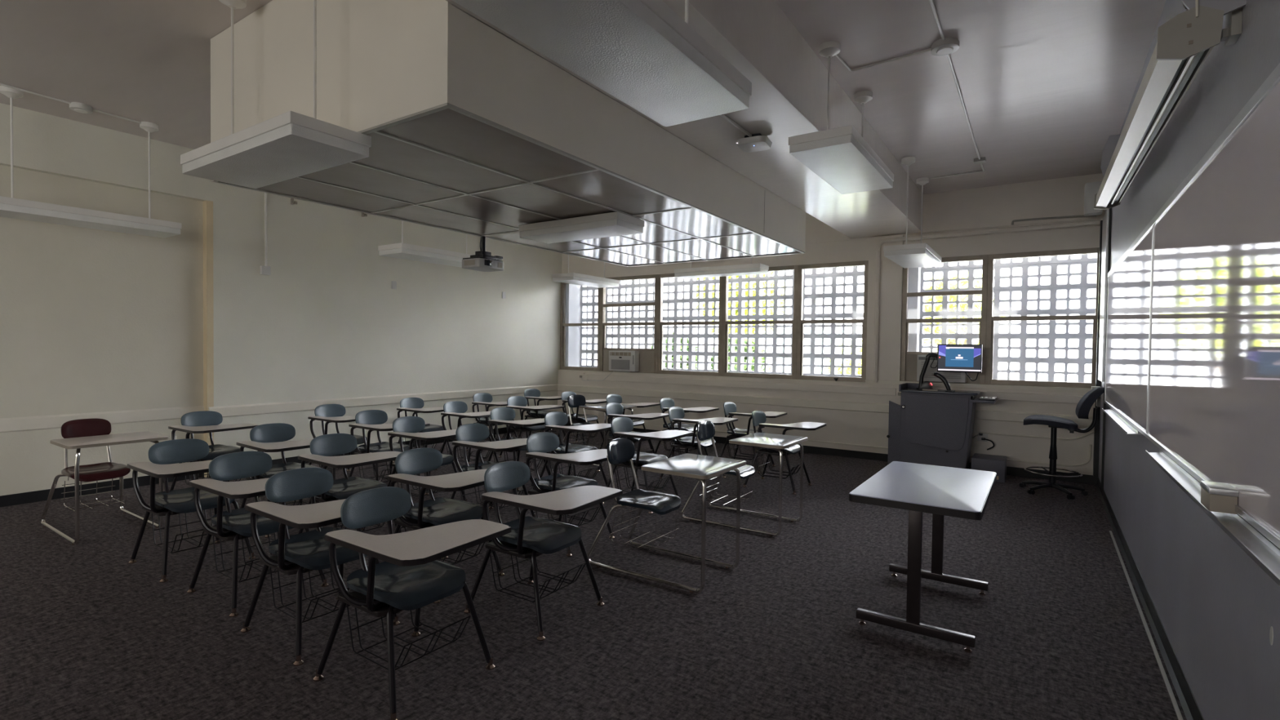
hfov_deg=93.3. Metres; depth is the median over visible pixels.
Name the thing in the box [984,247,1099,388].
window
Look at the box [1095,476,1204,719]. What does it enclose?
baseboard
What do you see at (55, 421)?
trim
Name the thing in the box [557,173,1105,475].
wall
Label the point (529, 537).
chair
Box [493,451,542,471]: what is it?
basket
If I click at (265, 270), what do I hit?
outlet box
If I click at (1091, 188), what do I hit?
wall speaker
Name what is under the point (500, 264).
grille
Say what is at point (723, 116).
conduit
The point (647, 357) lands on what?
window
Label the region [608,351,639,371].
air conditioner
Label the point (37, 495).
baseboard
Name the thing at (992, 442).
power cord
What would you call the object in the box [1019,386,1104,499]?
office chair
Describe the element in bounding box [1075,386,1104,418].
chair backrest
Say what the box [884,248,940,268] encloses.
diffuser
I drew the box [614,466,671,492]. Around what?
basket
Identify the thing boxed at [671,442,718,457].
basket
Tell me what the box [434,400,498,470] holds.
chair
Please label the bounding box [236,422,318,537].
chair
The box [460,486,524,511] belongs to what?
basket
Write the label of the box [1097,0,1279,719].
wall
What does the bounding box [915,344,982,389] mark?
monitor
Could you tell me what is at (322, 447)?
chair
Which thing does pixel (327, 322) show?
wall
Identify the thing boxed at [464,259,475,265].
vent grille
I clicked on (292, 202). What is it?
wall hook
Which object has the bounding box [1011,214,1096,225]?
conduit
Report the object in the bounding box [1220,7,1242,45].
clip
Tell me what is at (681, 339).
shrub
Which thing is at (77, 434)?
desk
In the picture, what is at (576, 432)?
basket
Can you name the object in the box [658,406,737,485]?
chair
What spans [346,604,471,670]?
basket
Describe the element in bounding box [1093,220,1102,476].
trim
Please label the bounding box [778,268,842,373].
building
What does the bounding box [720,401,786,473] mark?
chair
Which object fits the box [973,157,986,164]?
junction box
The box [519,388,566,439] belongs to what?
chair
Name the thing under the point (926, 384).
desk phone
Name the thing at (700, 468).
desk
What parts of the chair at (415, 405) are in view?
backrest, seat, leg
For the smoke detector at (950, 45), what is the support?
attached to the ceiling
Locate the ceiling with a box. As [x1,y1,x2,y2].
[0,0,1166,194]
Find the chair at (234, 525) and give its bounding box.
[186,450,328,617]
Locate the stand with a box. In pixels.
[931,372,955,391]
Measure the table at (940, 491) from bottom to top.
0.740 m
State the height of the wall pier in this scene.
2.750 m
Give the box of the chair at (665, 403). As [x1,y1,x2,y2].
[654,397,719,455]
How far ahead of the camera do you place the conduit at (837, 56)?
4.26 m
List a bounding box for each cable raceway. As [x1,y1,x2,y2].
[582,373,896,395]
[976,391,1095,404]
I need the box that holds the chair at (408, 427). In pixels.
[386,416,467,502]
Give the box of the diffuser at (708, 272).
[674,267,768,278]
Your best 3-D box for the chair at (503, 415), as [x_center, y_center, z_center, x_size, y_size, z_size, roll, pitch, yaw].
[-1.285,0.939,6.522,0.781,0.803,0.607,2,2,35]
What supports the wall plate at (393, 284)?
attached to the wall at (327, 322)
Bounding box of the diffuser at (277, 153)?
[182,123,368,188]
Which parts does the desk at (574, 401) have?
backrest, seat, frame, frame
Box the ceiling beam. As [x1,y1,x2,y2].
[445,0,923,238]
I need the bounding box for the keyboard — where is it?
[979,396,996,400]
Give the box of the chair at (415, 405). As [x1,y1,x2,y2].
[392,397,454,462]
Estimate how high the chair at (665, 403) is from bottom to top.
0.803 m
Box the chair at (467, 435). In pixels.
[450,423,535,520]
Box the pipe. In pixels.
[873,219,1100,382]
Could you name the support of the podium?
on the floor
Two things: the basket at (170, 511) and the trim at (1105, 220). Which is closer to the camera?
the basket at (170, 511)
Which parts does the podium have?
door, panel, shelf arm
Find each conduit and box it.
[0,82,71,104]
[92,108,141,124]
[264,192,267,266]
[720,114,751,137]
[835,48,930,71]
[866,218,1102,237]
[928,0,944,40]
[929,163,984,179]
[946,54,980,159]
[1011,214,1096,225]
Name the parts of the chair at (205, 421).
leg, leg, backrest, seat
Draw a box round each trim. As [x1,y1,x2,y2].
[0,405,204,432]
[208,383,558,417]
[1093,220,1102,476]
[1097,208,1109,382]
[1101,208,1111,488]
[1109,530,1183,719]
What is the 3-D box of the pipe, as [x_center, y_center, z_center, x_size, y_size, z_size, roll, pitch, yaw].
[4.182,-0.642,7.511,2.408,1.943,0.056,2,2,34]
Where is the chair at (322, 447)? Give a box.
[297,433,400,533]
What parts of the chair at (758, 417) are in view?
leg, backrest, leg, seat, leg, leg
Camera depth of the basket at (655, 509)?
4.15 m
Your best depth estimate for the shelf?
7.00 m
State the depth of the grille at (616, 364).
10.48 m
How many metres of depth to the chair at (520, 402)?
7.94 m
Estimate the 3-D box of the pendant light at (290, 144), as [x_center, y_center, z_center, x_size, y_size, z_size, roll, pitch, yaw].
[-2.037,-1.612,3.331,1.260,1.075,0.410,2,2,34]
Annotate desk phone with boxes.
[918,381,933,390]
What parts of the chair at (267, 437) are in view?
leg, backrest, seat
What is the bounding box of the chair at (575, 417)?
[557,391,606,445]
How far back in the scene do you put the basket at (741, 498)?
5.34 m
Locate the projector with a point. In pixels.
(482, 260)
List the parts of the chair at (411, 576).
leg, backrest, leg, seat, leg, leg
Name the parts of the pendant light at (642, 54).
rod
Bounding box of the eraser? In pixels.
[1200,480,1239,514]
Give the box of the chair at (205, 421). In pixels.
[168,410,257,490]
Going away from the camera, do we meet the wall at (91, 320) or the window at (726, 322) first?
the wall at (91, 320)
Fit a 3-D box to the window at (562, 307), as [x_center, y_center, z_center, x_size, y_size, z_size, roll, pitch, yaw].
[-1.090,-0.647,11.172,0.950,1.673,0.080,2,2,34]
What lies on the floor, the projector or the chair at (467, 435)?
the chair at (467, 435)
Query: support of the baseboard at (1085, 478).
attached to the wall at (997, 205)
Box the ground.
[696,365,1091,382]
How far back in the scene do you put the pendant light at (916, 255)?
6.50 m
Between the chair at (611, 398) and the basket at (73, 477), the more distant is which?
the chair at (611, 398)
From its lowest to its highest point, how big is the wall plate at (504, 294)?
0.110 m
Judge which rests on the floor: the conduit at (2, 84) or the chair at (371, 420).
the chair at (371, 420)
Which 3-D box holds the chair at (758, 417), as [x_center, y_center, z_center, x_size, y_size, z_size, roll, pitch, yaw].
[1.568,0.977,6.508,0.781,0.803,0.607,2,2,34]
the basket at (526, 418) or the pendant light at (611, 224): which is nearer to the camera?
the pendant light at (611, 224)
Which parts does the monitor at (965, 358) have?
arm, arm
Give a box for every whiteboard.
[1103,218,1152,437]
[1145,62,1279,548]
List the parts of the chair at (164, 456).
leg, leg, backrest, seat, leg, leg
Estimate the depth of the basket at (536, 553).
3.39 m
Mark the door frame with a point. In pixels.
(208, 315)
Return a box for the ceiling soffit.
[210,0,805,266]
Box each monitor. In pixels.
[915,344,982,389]
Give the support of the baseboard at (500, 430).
attached to the wall at (327, 322)
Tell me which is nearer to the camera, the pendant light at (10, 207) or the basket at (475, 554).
the basket at (475, 554)
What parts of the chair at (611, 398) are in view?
leg, backrest, seat, leg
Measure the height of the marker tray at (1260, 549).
0.028 m
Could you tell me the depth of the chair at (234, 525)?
3.53 m
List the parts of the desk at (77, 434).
frame, backrest, seat, frame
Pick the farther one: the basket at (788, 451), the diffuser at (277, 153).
the basket at (788, 451)
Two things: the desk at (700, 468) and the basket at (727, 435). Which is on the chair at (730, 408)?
the basket at (727, 435)
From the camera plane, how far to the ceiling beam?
4.26 m
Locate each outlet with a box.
[609,351,631,355]
[977,431,987,441]
[1269,626,1273,644]
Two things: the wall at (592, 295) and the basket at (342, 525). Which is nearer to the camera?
the basket at (342, 525)
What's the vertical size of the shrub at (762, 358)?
2.325 m
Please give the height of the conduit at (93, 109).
0.018 m
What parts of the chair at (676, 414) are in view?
leg, backrest, seat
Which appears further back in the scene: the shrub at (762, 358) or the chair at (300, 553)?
the shrub at (762, 358)
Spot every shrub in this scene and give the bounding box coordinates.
[650,331,702,368]
[711,337,772,371]
[818,339,862,374]
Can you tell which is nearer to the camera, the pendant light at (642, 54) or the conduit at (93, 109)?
the pendant light at (642, 54)
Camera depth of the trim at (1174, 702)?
3.13 m
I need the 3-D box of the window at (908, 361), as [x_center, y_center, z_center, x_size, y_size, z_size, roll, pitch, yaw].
[3.925,-0.516,7.823,0.985,1.610,0.080,2,2,34]
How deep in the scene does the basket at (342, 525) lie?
4.48 m
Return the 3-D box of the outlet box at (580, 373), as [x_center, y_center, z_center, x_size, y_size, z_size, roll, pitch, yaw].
[-1.062,0.290,11.010,0.090,0.120,0.080,2,2,34]
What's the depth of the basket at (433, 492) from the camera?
5.59 m
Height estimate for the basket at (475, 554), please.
0.286 m
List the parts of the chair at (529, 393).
backrest, seat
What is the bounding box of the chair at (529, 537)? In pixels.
[463,461,622,640]
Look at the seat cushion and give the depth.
6.31 m
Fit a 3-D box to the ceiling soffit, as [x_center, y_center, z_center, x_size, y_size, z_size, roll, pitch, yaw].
[-0.516,-1.695,5.482,2.466,0.960,4.960,2,2,34]
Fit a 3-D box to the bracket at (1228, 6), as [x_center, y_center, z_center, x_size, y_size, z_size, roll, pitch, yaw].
[1.983,-1.425,2.108,0.200,0.492,0.090,2,2,34]
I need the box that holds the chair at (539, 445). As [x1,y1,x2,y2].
[525,431,614,556]
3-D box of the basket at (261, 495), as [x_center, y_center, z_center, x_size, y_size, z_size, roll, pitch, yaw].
[-2.923,1.086,4.998,0.426,0.286,0.345,2,2,36]
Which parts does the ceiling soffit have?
ceiling panel, ceiling panel, ceiling panel, ceiling panel, ceiling panel, ceiling panel, ceiling panel, ceiling panel, ceiling panel, ceiling panel, ceiling panel, ceiling panel, ceiling panel, ceiling panel, ceiling panel, ceiling panel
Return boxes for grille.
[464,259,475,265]
[497,262,502,267]
[611,359,629,369]
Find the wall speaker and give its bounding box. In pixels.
[1084,181,1102,216]
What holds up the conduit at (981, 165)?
attached to the ceiling
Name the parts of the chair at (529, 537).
leg, backrest, leg, leg, seat, leg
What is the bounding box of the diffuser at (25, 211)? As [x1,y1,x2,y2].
[0,203,180,238]
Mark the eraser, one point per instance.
(1221, 497)
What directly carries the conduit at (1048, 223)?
attached to the wall at (997, 205)
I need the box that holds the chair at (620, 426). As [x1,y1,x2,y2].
[602,417,693,513]
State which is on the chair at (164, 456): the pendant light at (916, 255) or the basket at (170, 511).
the basket at (170, 511)
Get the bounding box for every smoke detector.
[69,102,92,113]
[930,36,959,56]
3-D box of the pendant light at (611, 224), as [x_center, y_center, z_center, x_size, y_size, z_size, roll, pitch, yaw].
[-0.530,-1.155,5.318,1.100,0.113,0.400,2,2,34]
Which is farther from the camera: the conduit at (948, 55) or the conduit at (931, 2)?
the conduit at (948, 55)
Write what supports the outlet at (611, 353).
attached to the air conditioner at (624, 361)
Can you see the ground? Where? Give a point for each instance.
(1059, 379)
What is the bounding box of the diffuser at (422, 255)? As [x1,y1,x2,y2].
[378,248,462,267]
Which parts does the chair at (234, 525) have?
leg, leg, backrest, seat, leg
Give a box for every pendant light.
[0,85,182,238]
[180,0,371,188]
[377,220,472,267]
[451,0,751,126]
[518,211,644,243]
[551,254,619,288]
[674,257,768,278]
[788,40,893,194]
[883,156,941,268]
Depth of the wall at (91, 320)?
5.86 m
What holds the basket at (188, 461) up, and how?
on the chair at (205, 421)
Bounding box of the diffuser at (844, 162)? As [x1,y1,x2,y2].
[789,134,893,194]
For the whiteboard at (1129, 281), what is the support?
attached to the wall at (1216, 608)
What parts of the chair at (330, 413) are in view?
backrest, leg, seat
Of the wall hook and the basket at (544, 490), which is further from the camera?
the wall hook
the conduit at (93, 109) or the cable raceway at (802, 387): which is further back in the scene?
the cable raceway at (802, 387)
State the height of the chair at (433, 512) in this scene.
0.803 m
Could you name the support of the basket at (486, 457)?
on the chair at (455, 408)
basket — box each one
[60,476,129,511]
[151,508,225,553]
[183,461,240,484]
[213,532,277,582]
[257,495,317,505]
[269,566,350,622]
[315,500,384,532]
[319,453,349,470]
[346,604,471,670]
[359,461,395,482]
[395,471,440,496]
[400,525,484,564]
[402,437,444,451]
[445,440,490,462]
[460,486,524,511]
[476,421,514,442]
[489,550,586,602]
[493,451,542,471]
[526,417,557,433]
[532,486,601,526]
[549,452,600,479]
[563,422,597,439]
[568,431,604,448]
[609,506,679,550]
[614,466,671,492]
[663,428,695,452]
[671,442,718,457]
[699,475,751,506]
[726,435,762,460]
[755,448,804,479]
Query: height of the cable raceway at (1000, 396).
0.090 m
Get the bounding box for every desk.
[40,418,169,545]
[561,394,636,466]
[586,438,746,592]
[680,420,808,536]
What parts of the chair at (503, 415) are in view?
leg, backrest, seat, leg, leg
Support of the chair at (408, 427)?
on the floor
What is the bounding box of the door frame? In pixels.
[203,200,213,477]
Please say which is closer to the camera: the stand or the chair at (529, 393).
the stand
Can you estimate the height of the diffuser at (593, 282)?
0.052 m
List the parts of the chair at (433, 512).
leg, backrest, seat, leg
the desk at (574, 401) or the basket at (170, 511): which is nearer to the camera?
the basket at (170, 511)
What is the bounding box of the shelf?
[969,398,995,404]
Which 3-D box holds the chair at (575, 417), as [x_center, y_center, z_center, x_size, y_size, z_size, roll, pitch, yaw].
[-0.829,0.891,9.001,0.781,0.803,0.607,2,1,32]
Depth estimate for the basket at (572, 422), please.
9.08 m
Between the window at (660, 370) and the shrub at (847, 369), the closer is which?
the window at (660, 370)
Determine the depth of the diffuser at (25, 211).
5.28 m
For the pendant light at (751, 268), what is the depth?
8.20 m
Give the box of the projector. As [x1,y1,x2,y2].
[462,235,503,271]
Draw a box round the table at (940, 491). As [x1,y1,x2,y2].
[848,461,996,653]
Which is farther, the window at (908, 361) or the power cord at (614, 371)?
the power cord at (614, 371)
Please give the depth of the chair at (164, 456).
4.03 m
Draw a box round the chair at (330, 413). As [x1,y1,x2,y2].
[307,404,378,479]
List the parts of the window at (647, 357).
filler panel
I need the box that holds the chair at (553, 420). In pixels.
[539,411,611,487]
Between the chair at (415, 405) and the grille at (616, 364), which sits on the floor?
the chair at (415, 405)
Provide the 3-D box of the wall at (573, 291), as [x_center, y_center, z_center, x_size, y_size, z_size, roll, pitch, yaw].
[-1.389,-0.951,11.765,0.482,2.750,0.560,2,2,34]
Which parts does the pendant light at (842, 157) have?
rod, rod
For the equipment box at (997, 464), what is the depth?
6.99 m
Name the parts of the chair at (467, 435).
leg, backrest, seat, leg, leg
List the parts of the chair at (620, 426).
leg, backrest, leg, leg, seat, leg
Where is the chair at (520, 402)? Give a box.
[498,395,564,462]
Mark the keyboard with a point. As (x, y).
(987, 398)
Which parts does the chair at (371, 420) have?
leg, backrest, leg, seat, leg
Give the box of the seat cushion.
[1023,414,1077,430]
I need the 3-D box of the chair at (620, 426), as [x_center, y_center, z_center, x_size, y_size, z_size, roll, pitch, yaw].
[0.072,0.974,5.727,0.781,0.803,0.607,2,2,34]
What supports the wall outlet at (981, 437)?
attached to the wall at (997, 205)
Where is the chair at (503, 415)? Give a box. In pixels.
[488,407,550,490]
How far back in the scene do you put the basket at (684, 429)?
8.01 m
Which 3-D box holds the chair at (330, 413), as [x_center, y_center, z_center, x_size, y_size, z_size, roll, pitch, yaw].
[-3.250,0.911,6.638,0.781,0.803,0.607,2,1,32]
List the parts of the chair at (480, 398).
backrest, seat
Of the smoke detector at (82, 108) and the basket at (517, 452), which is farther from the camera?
the basket at (517, 452)
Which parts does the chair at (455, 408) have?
leg, backrest, leg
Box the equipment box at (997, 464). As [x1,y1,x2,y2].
[971,453,1006,482]
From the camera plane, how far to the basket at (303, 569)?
3.12 m
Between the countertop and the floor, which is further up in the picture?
the countertop
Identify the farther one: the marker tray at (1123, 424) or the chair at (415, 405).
the chair at (415, 405)
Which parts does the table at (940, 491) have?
leg, leg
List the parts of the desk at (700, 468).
backrest, frame, seat, frame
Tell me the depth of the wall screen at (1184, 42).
2.50 m
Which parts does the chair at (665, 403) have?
leg, backrest, seat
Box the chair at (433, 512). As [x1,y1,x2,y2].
[383,447,504,603]
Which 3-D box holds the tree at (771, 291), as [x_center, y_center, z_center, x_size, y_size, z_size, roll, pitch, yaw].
[2.382,-0.521,14.634,2.418,4.471,2.445,2,2,34]
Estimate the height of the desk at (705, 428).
0.839 m
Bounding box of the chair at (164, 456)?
[127,438,256,582]
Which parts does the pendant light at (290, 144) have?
rod, rod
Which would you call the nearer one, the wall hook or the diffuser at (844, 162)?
the diffuser at (844, 162)
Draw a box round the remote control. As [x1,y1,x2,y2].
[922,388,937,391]
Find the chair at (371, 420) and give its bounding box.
[348,409,430,482]
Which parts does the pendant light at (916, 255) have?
rod, rod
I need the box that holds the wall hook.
[290,198,297,204]
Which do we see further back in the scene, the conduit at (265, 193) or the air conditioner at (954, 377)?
the air conditioner at (954, 377)
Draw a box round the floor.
[0,429,1186,719]
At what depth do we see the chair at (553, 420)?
6.16 m
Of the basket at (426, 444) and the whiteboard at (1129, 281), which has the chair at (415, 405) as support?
the basket at (426, 444)
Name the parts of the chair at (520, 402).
backrest, leg, seat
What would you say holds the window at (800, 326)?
attached to the wall at (997, 205)
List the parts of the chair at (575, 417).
backrest, seat, leg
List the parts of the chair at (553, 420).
leg, backrest, leg, seat, leg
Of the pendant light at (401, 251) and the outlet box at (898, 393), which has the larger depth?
the outlet box at (898, 393)
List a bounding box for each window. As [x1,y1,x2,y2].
[560,282,600,371]
[600,274,657,373]
[656,273,723,376]
[721,265,798,379]
[795,260,868,382]
[900,254,987,383]
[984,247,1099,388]
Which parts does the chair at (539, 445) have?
backrest, seat, leg, leg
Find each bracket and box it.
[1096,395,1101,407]
[1180,0,1246,17]
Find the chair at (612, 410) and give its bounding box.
[596,402,668,477]
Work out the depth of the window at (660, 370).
10.03 m
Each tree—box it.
[695,271,789,347]
[923,271,1006,351]
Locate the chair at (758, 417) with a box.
[742,410,826,494]
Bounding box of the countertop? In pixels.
[900,387,980,395]
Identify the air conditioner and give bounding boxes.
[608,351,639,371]
[916,355,966,382]
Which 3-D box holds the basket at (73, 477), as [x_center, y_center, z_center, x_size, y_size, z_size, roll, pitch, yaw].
[-4.428,1.043,4.909,0.352,0.277,0.340,2,2,34]
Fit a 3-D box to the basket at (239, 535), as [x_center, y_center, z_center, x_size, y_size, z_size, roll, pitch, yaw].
[-2.294,1.124,3.653,0.426,0.286,0.345,2,2,34]
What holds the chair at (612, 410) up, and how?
on the floor
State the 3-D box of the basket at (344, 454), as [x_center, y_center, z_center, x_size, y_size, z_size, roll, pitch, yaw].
[-3.297,1.044,6.705,0.426,0.286,0.345,2,1,32]
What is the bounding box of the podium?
[886,382,995,469]
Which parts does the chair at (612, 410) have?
backrest, seat, leg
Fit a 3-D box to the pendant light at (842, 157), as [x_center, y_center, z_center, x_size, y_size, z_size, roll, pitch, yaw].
[1.533,-1.761,4.473,0.420,0.735,1.290,2,2,34]
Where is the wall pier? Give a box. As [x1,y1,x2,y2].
[907,266,921,351]
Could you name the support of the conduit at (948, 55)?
attached to the ceiling
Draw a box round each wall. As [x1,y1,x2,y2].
[0,102,562,459]
[0,164,203,495]
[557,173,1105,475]
[564,284,586,366]
[580,253,1097,382]
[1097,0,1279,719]
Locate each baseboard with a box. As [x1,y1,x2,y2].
[0,472,203,506]
[208,426,513,477]
[564,422,1097,484]
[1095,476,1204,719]
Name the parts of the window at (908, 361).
filler panel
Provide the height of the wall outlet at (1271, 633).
0.053 m
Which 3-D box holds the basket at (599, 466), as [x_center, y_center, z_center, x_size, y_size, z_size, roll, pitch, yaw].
[-0.677,1.088,6.217,0.426,0.286,0.345,2,1,33]
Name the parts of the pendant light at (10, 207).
rod, rod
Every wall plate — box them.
[391,280,396,288]
[502,291,506,298]
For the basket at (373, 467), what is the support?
on the chair at (371, 420)
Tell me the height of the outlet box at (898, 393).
0.120 m
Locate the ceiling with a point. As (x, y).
(1045, 85)
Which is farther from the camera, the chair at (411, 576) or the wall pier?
the wall pier
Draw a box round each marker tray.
[1102,408,1142,435]
[1145,449,1279,586]
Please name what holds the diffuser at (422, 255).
attached to the pendant light at (401, 251)
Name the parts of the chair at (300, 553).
leg, backrest, leg, seat, leg, leg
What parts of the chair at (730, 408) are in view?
leg, backrest, leg, seat, leg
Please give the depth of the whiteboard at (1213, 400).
2.08 m
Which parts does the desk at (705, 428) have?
backrest, frame, seat, frame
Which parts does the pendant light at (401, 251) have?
rod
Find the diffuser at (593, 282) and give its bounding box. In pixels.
[552,276,618,288]
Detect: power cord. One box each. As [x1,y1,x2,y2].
[581,370,630,381]
[985,438,994,450]
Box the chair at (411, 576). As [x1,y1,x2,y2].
[312,486,511,719]
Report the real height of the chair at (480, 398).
0.803 m
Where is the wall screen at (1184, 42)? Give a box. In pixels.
[1093,4,1224,209]
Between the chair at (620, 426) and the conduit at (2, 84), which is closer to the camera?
the conduit at (2, 84)
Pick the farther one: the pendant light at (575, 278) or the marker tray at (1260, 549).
the pendant light at (575, 278)
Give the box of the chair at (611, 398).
[599,394,659,451]
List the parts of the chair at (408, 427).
leg, backrest, leg, seat, leg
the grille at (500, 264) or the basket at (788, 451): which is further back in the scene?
the basket at (788, 451)
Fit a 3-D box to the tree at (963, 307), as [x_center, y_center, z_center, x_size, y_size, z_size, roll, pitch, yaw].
[6.466,-0.060,12.545,1.942,3.747,1.890,2,2,34]
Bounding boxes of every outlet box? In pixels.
[260,265,271,275]
[579,372,585,379]
[896,388,901,397]
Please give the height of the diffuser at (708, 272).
0.052 m
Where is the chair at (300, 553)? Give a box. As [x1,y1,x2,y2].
[240,466,399,666]
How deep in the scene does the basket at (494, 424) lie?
8.50 m
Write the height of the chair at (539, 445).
0.803 m
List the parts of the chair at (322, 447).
leg, backrest, leg, seat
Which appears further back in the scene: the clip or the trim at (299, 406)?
the trim at (299, 406)
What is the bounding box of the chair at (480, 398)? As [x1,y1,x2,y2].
[466,392,517,455]

